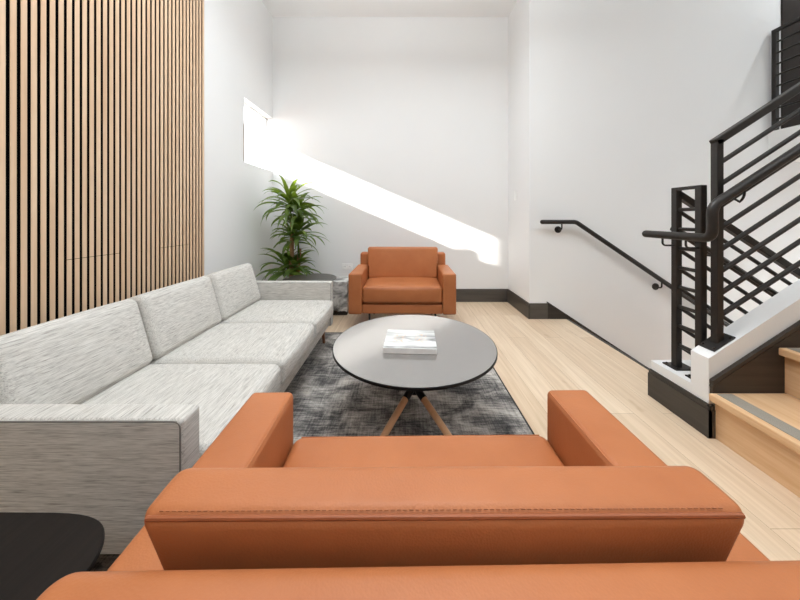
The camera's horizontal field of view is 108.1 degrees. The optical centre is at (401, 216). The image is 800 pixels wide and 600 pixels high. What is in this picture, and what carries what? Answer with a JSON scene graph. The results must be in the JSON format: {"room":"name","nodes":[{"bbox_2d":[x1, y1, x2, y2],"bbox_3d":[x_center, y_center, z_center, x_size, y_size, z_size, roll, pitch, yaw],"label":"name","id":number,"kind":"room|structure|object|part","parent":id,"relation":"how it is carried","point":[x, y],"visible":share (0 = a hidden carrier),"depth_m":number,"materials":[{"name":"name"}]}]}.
{"room":"lobby","nodes":[
{"label":"lobby","id":0,"kind":"room"},
{"bbox_2d":[204,0,272,280],"bbox_3d":[-1.657,-0.718,0.200,0.100,3.535,6.800,0,0,0],"label":"wall","id":1,"kind":"structure","parent":0,"point":[238,34],"depth_m":2.78,"materials":[{"name":"white paint"}]},
{"bbox_2d":[0,0,203,335],"bbox_3d":[-1.579,-0.717,0.338,0.053,3.533,3.876,0,0,0],"label":"wall panel","id":2,"kind":"object","parent":1,"relation":"attached to","point":[102,101],"visible":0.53,"depth_m":1.47,"materials":[{"name":"beige wood"}]},
{"bbox_2d":[244,124,244,161],"bbox_3d":[-1.606,-0.757,2.949,0.010,0.385,0.012,0,0,0],"label":"trim","id":3,"kind":"structure","parent":1,"relation":"attached to","point":[244,124],"depth_m":2.95,"materials":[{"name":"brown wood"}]},
{"bbox_2d":[244,102,266,168],"bbox_3d":[-1.692,-0.893,3.277,0.030,0.657,0.645,0,0,0],"label":"window","id":4,"kind":"structure","parent":1,"relation":"in","point":[245,104],"depth_m":3.58,"materials":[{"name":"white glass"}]},
{"bbox_2d":[267,17,507,288],"bbox_3d":[-0.119,-0.718,3.675,3.175,3.535,0.150,0,0,0],"label":"wall","id":5,"kind":"structure","parent":0,"point":[400,124],"depth_m":3.60,"materials":[{"name":"white paint"}]},
{"bbox_2d":[342,264,352,269],"bbox_3d":[-0.677,0.615,3.596,0.132,0.076,0.007,0,0,0],"label":"wall outlet","id":6,"kind":"object","parent":5,"relation":"attached to","point":[344,266],"visible":1,"depth_m":3.59,"materials":[{"name":"white plastic"}]},
{"bbox_2d":[456,289,507,301],"bbox_3d":[-0.144,0.971,3.592,2.925,0.158,0.016,0,0,0],"label":"baseboard","id":7,"kind":"structure","parent":5,"relation":"attached to","point":[462,295],"depth_m":3.58,"materials":[{"name":"black wood"}]},
{"bbox_2d":[262,0,516,16],"bbox_3d":[-0.119,-3.167,0.275,3.175,1.365,6.950,0,0,0],"label":"ceiling","id":8,"kind":"structure","parent":0,"point":[277,8],"depth_m":3.46,"materials":[{"name":"white paint"}]},
{"bbox_2d":[508,0,557,307],"bbox_3d":[1.468,-0.718,3.300,0.300,3.535,0.600,0,0,0],"label":"wall","id":9,"kind":"structure","parent":0,"point":[532,24],"depth_m":3.00,"materials":[{"name":"white paint"}]},
{"bbox_2d":[507,289,529,318],"bbox_3d":[1.310,0.971,3.284,0.016,0.158,0.600,0,0,0],"label":"baseboard","id":10,"kind":"structure","parent":9,"relation":"attached to","point":[513,299],"depth_m":3.23,"materials":[{"name":"black wood"}]},
{"bbox_2d":[325,302,799,560],"bbox_3d":[1.897,1.130,0.200,7.007,0.160,6.800,0,0,0],"label":"floor","id":11,"kind":"structure","parent":0,"point":[536,357],"depth_m":1.71,"materials":[{"name":"brown wood"}]},
{"bbox_2d":[0,263,332,553],"bbox_3d":[-0.990,0.709,1.587,0.900,0.685,1.665,0,0,0],"label":"sofa","id":12,"kind":"object","parent":11,"relation":"on","point":[102,407],"visible":0.94,"depth_m":1.02,"materials":[{"name":"grey fabric"}]},
{"bbox_2d":[0,299,151,403],"bbox_3d":[-1.236,0.533,1.085,0.224,0.333,0.495,0,0,0],"label":"cushion","id":13,"kind":"object","parent":12,"relation":"on","point":[77,358],"depth_m":1.03,"materials":[{"name":"grey fabric"}]},
{"bbox_3d":[-1.006,0.708,0.791,0.867,0.359,0.073,0,0,0],"label":"armrest","id":14,"kind":"part","parent":12,"relation":"part of","materials":[{"name":"grey fabric"}]},
{"bbox_2d":[125,276,221,359],"bbox_3d":[-1.236,0.533,1.589,0.224,0.333,0.495,0,0,0],"label":"cushion","id":15,"kind":"object","parent":12,"relation":"on","point":[174,316],"depth_m":1.50,"materials":[{"name":"grey fabric"}]},
{"bbox_2d":[82,364,280,457],"bbox_3d":[-0.870,0.729,1.085,0.659,0.148,0.499,0,0,0],"label":"seat cushion","id":16,"kind":"object","parent":12,"relation":"on","point":[219,391],"depth_m":1.11,"materials":[{"name":"grey fabric"}]},
{"bbox_2d":[202,263,260,320],"bbox_3d":[-1.236,0.533,2.094,0.224,0.333,0.493,0,0,0],"label":"cushion","id":17,"kind":"object","parent":12,"relation":"on","point":[236,288],"depth_m":2.01,"materials":[{"name":"grey fabric"}]},
{"bbox_2d":[150,323,313,384],"bbox_3d":[-0.870,0.729,1.589,0.659,0.148,0.499,0,0,0],"label":"seat cushion","id":18,"kind":"object","parent":12,"relation":"on","point":[283,345],"depth_m":1.49,"materials":[{"name":"grey fabric"}]},
{"bbox_2d":[220,300,332,338],"bbox_3d":[-0.870,0.729,2.094,0.659,0.148,0.497,0,0,0],"label":"seat cushion","id":19,"kind":"object","parent":12,"relation":"on","point":[317,313],"depth_m":2.00,"materials":[{"name":"grey fabric"}]},
{"bbox_3d":[-1.006,0.708,2.384,0.867,0.359,0.072,0,0,0],"label":"armrest","id":20,"kind":"part","parent":12,"relation":"part of","materials":[{"name":"grey fabric"}]},
{"bbox_3d":[-0.959,0.830,1.588,0.742,0.100,1.518,0,0,0],"label":"seat rail","id":21,"kind":"part","parent":12,"relation":"part of","materials":[{"name":"grey fabric"}]},
{"bbox_2d":[253,175,330,280],"bbox_3d":[-1.188,0.309,3.128,0.807,1.482,0.655,0,0,0],"label":"dracaena","id":22,"kind":"object","parent":11,"relation":"on","point":[292,262],"visible":0.88,"depth_m":3.12,"materials":[{"name":"green plant"}]},
{"bbox_2d":[282,273,336,280],"bbox_3d":[-0.905,0.828,2.860,0.510,0.445,0.510,0,0,0],"label":"side table","id":23,"kind":"object","parent":11,"relation":"on","point":[314,276],"visible":0.41,"depth_m":2.90,"materials":[{"name":"metal"}]},
{"bbox_2d":[90,332,534,571],"bbox_3d":[-0.186,1.044,1.179,1.644,0.010,2.875,0,0,0],"label":"rug","id":24,"kind":"object","parent":11,"relation":"on","point":[328,401],"visible":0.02,"depth_m":1.57,"materials":[{"name":"grey fabric"}]},
{"bbox_2d":[0,512,104,599],"bbox_3d":[-0.793,0.820,0.318,0.536,0.440,0.544,0,0,0],"label":"side table","id":25,"kind":"object","parent":24,"relation":"on","point":[38,549],"visible":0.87,"depth_m":0.53,"materials":[{"name":"black wood"}]},
{"bbox_2d":[332,315,497,435],"bbox_3d":[0.063,0.844,1.517,0.830,0.389,0.830,0,0,0],"label":"coffee table","id":26,"kind":"object","parent":24,"relation":"on","point":[465,353],"visible":0.94,"depth_m":1.36,"materials":[{"name":"laminate"}]},
{"bbox_3d":[-0.072,0.963,1.295,0.033,0.152,0.370,0,0,31],"label":"leg","id":27,"kind":"part","parent":26,"relation":"part of","materials":[{"name":"brown wood"}]},
{"bbox_2d":[402,391,413,401],"bbox_3d":[0.034,0.894,1.470,0.037,0.058,0.079,0,0,32],"label":"socket","id":28,"kind":"object","parent":26,"relation":"attached to","point":[407,395],"depth_m":1.44,"materials":[{"name":"metal"}]},
{"bbox_2d":[383,330,436,354],"bbox_3d":[0.043,0.636,1.486,0.256,0.028,0.225,0,0,3],"label":"book","id":29,"kind":"object","parent":26,"relation":"on","point":[396,341],"visible":1,"depth_m":1.44,"materials":[{"name":"white paper"}]},
{"bbox_2d":[415,391,426,400],"bbox_3d":[0.092,0.894,1.470,0.037,0.058,0.079,0,0,-32],"label":"socket","id":30,"kind":"object","parent":26,"relation":"attached to","point":[421,395],"depth_m":1.44,"materials":[{"name":"metal"}]},
{"bbox_3d":[0.198,0.963,1.295,0.033,0.152,0.370,0,0,-31],"label":"leg","id":31,"kind":"part","parent":26,"relation":"part of","materials":[{"name":"brown wood"}]},
{"bbox_2d":[36,390,799,599],"bbox_3d":[0.059,0.696,0.538,0.982,0.688,0.628,0,0,-1],"label":"armchair","id":32,"kind":"object","parent":24,"relation":"on","point":[586,511],"visible":1,"depth_m":0.35,"materials":[{"name":"orange leather"}]},
{"bbox_3d":[-0.370,0.689,0.578,0.126,0.375,0.530,0,0,-1],"label":"armrest","id":33,"kind":"part","parent":32,"relation":"part of","materials":[{"name":"orange leather"}]},
{"bbox_3d":[0.074,0.625,0.276,0.896,0.499,0.104,0,0,-1],"label":"frame","id":34,"kind":"part","parent":32,"relation":"part of","materials":[{"name":"orange leather"}]},
{"bbox_2d":[283,436,563,467],"bbox_3d":[0.058,0.702,0.582,0.730,0.178,0.540,0,0,-1],"label":"seat cushion","id":35,"kind":"object","parent":32,"relation":"on","point":[335,451],"depth_m":0.77,"materials":[{"name":"orange leather"}]},
{"bbox_2d":[144,466,743,569],"bbox_3d":[0.053,0.500,0.404,0.742,0.298,0.123,0,0,0],"label":"cushion","id":36,"kind":"object","parent":32,"relation":"on","point":[291,517],"depth_m":0.35,"materials":[{"name":"orange leather"}]},
{"bbox_3d":[0.486,0.689,0.590,0.126,0.375,0.530,0,0,-1],"label":"armrest","id":37,"kind":"part","parent":32,"relation":"part of","materials":[{"name":"orange leather"}]},
{"bbox_2d":[333,276,348,314],"bbox_3d":[-0.718,0.867,3.225,0.270,0.365,0.270,0,0,0],"label":"stool","id":38,"kind":"object","parent":11,"relation":"on","point":[340,285],"visible":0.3,"depth_m":3.09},
{"bbox_2d":[348,247,455,319],"bbox_3d":[0.006,0.685,2.931,0.982,0.730,0.628,0,0,1],"label":"armchair","id":39,"kind":"object","parent":11,"relation":"on","point":[386,280],"visible":1,"depth_m":2.67,"materials":[{"name":"orange leather"}]},
{"bbox_3d":[-0.423,0.700,2.891,0.126,0.375,0.530,0,0,1],"label":"armrest","id":40,"kind":"part","parent":39,"relation":"part of","materials":[{"name":"orange leather"}]},
{"bbox_3d":[0.005,0.842,2.890,0.732,0.085,0.500,0,0,1],"label":"seat rail","id":41,"kind":"part","parent":39,"relation":"part of","materials":[{"name":"orange leather"}]},
{"bbox_2d":[362,277,441,303],"bbox_3d":[0.005,0.712,2.888,0.730,0.178,0.540,0,0,1],"label":"seat cushion","id":42,"kind":"object","parent":39,"relation":"on","point":[375,290],"depth_m":2.63,"materials":[{"name":"orange leather"}]},
{"bbox_3d":[0.010,0.635,3.193,0.928,0.499,0.104,0,0,1],"label":"frame","id":43,"kind":"part","parent":39,"relation":"part of","materials":[{"name":"orange leather"}]},
{"bbox_2d":[368,247,437,277],"bbox_3d":[0.008,0.478,3.076,0.742,0.316,0.123,0,0,1],"label":"cushion","id":44,"kind":"object","parent":39,"relation":"on","point":[383,262],"depth_m":3.03,"materials":[{"name":"orange leather"}]},
{"bbox_3d":[0.433,0.700,2.879,0.126,0.375,0.530,0,0,1],"label":"armrest","id":45,"kind":"part","parent":39,"relation":"part of","materials":[{"name":"orange leather"}]},
{"bbox_2d":[709,320,799,497],"bbox_3d":[2.792,0.166,0.875,2.678,1.767,1.029,0,0,0],"label":"staircase","id":46,"kind":"structure","parent":11,"relation":"on","point":[757,418],"depth_m":1.32,"materials":[{"name":"brown wood"}]},
{"bbox_3d":[2.613,0.046,1.380,2.282,1.527,0.018,0,0,0],"label":"skirt moulding","id":47,"kind":"part","parent":46,"relation":"part of","materials":[{"name":"white paint"}]},
{"bbox_2d":[558,0,799,368],"bbox_3d":[3.359,-0.200,3.300,4.082,7.300,0.600,0,0,0],"label":"wall","id":48,"kind":"structure","parent":0,"point":[645,86],"depth_m":3.00,"materials":[{"name":"white paint"}]},
{"bbox_2d":[530,303,547,318],"bbox_3d":[1.409,0.971,2.992,0.182,0.158,0.016,0,0,0],"label":"baseboard","id":49,"kind":"structure","parent":48,"relation":"attached to","point":[537,310],"depth_m":2.98,"materials":[{"name":"black wood"}]},
{"bbox_2d":[547,302,649,369],"bbox_3d":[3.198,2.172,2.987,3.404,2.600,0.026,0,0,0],"label":"trim","id":50,"kind":"structure","parent":48,"relation":"attached to","point":[553,312],"depth_m":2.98,"materials":[{"name":"black wood"}]},
{"bbox_2d":[540,220,729,326],"bbox_3d":[3.003,1.016,2.951,3.218,1.975,0.097,0,0,0],"label":"handrail","id":51,"kind":"object","parent":48,"relation":"attached to","point":[655,286],"visible":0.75,"depth_m":2.91,"materials":[{"name":"brown metal"}]},
{"bbox_2d":[781,0,799,128],"bbox_3d":[4.440,-1.990,3.044,1.040,2.220,0.112,0,0,0],"label":"door","id":52,"kind":"structure","parent":48,"relation":"in","point":[790,9],"depth_m":2.99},
{"bbox_2d":[651,279,799,405],"bbox_3d":[3.435,1.304,1.552,3.930,4.292,0.323,0,0,0],"label":"wall","id":53,"kind":"structure","parent":0,"point":[781,311],"depth_m":1.41,"materials":[{"name":"white paint"}]},
{"bbox_2d":[648,369,711,438],"bbox_3d":[1.461,0.973,1.544,0.018,0.155,0.339,0,0,0],"label":"baseboard","id":54,"kind":"structure","parent":53,"relation":"attached to","point":[684,404],"depth_m":1.51,"materials":[{"name":"black wood"}]},
{"bbox_2d":[705,404,715,438],"bbox_3d":[1.470,0.973,1.382,0.034,0.155,0.016,0,0,0],"label":"trim","id":55,"kind":"structure","parent":53,"relation":"attached to","point":[713,417],"depth_m":1.37,"materials":[{"name":"black wood"}]},
{"bbox_2d":[662,185,799,378],"bbox_3d":[2.561,0.956,1.567,2.113,2.241,0.218,0,0,0],"label":"stair railing","id":56,"kind":"object","parent":53,"relation":"on","point":[699,205],"visible":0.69,"depth_m":1.62,"materials":[{"name":"black metal"}]},
{"bbox_3d":[1.547,0.346,1.634,0.034,0.998,0.034,0,0,0],"label":"post","id":57,"kind":"part","parent":56,"relation":"part of","materials":[{"name":"brown metal"}]},
{"bbox_3d":[1.559,0.841,1.634,0.110,0.007,0.085,0,0,0],"label":"plate","id":58,"kind":"part","parent":56,"relation":"part of","materials":[{"name":"brown metal"}]},
{"bbox_3d":[1.547,-0.157,1.567,0.034,0.017,0.167,0,0,0],"label":"panel","id":59,"kind":"part","parent":56,"relation":"part of","materials":[{"name":"brown metal"}]},
{"bbox_3d":[1.547,0.346,1.501,0.034,0.998,0.034,0,0,0],"label":"post","id":60,"kind":"part","parent":56,"relation":"part of","materials":[{"name":"brown metal"}]},
{"bbox_2d":[670,228,777,296],"bbox_3d":[2.550,0.687,1.687,1.921,1.277,0.084,0,0,0],"label":"handrail","id":61,"kind":"object","parent":56,"relation":"attached to","point":[690,242],"visible":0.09,"depth_m":1.70,"materials":[{"name":"brown metal"}]},
{"bbox_3d":[2.574,0.539,1.634,2.069,1.372,0.034,0,0,0],"label":"rail","id":62,"kind":"part","parent":56,"relation":"part of","materials":[{"name":"brown metal"}]},
{"bbox_2d":[698,82,799,351],"bbox_3d":[2.611,-0.569,1.436,2.212,2.440,0.075,0,0,0],"label":"stair railing","id":63,"kind":"object","parent":53,"relation":"on","point":[718,338],"visible":0.94,"depth_m":1.43,"materials":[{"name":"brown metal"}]},
{"bbox_3d":[1.558,0.615,1.436,0.107,0.073,0.075,0,0,0],"label":"plate","id":64,"kind":"part","parent":63,"relation":"part of","materials":[{"name":"brown metal"}]},
{"bbox_3d":[1.560,0.120,1.436,0.034,1.007,0.034,0,0,0],"label":"post","id":65,"kind":"part","parent":63,"relation":"part of","materials":[{"name":"brown metal"}]},
{"bbox_2d":[642,143,799,248],"bbox_3d":[2.529,-0.650,1.557,2.165,1.631,0.412,0,0,0],"label":"handrail","id":66,"kind":"object","parent":63,"relation":"attached to","point":[712,211],"visible":1,"depth_m":1.36,"materials":[{"name":"brown metal"}]},
{"bbox_3d":[2.622,-1.066,1.436,2.173,1.429,0.034,0,0,0],"label":"rail","id":67,"kind":"part","parent":63,"relation":"part of","materials":[{"name":"brown metal"}]},
{"bbox_2d":[768,125,799,161],"bbox_3d":[4.595,-0.725,1.680,1.610,0.310,2.640,0,0,0],"label":"floor","id":68,"kind":"structure","parent":0,"point":[775,137],"depth_m":2.90,"materials":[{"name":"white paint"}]},
{"bbox_2d":[771,16,799,130],"bbox_3d":[3.812,-1.397,2.371,0.040,1.035,1.218,0,0,0],"label":"landing railing","id":69,"kind":"object","parent":68,"relation":"on","point":[775,40],"visible":0.87,"depth_m":2.94,"materials":[{"name":"brown metal"}]},
{"bbox_3d":[3.812,-1.387,2.962,0.040,1.015,0.036,0,0,0],"label":"post","id":70,"kind":"part","parent":69,"relation":"part of","materials":[{"name":"brown metal"}]},
{"bbox_3d":[3.812,-1.900,2.371,0.040,0.030,1.218,0,0,0],"label":"rail","id":71,"kind":"part","parent":69,"relation":"part of","materials":[{"name":"brown metal"}]}
]}

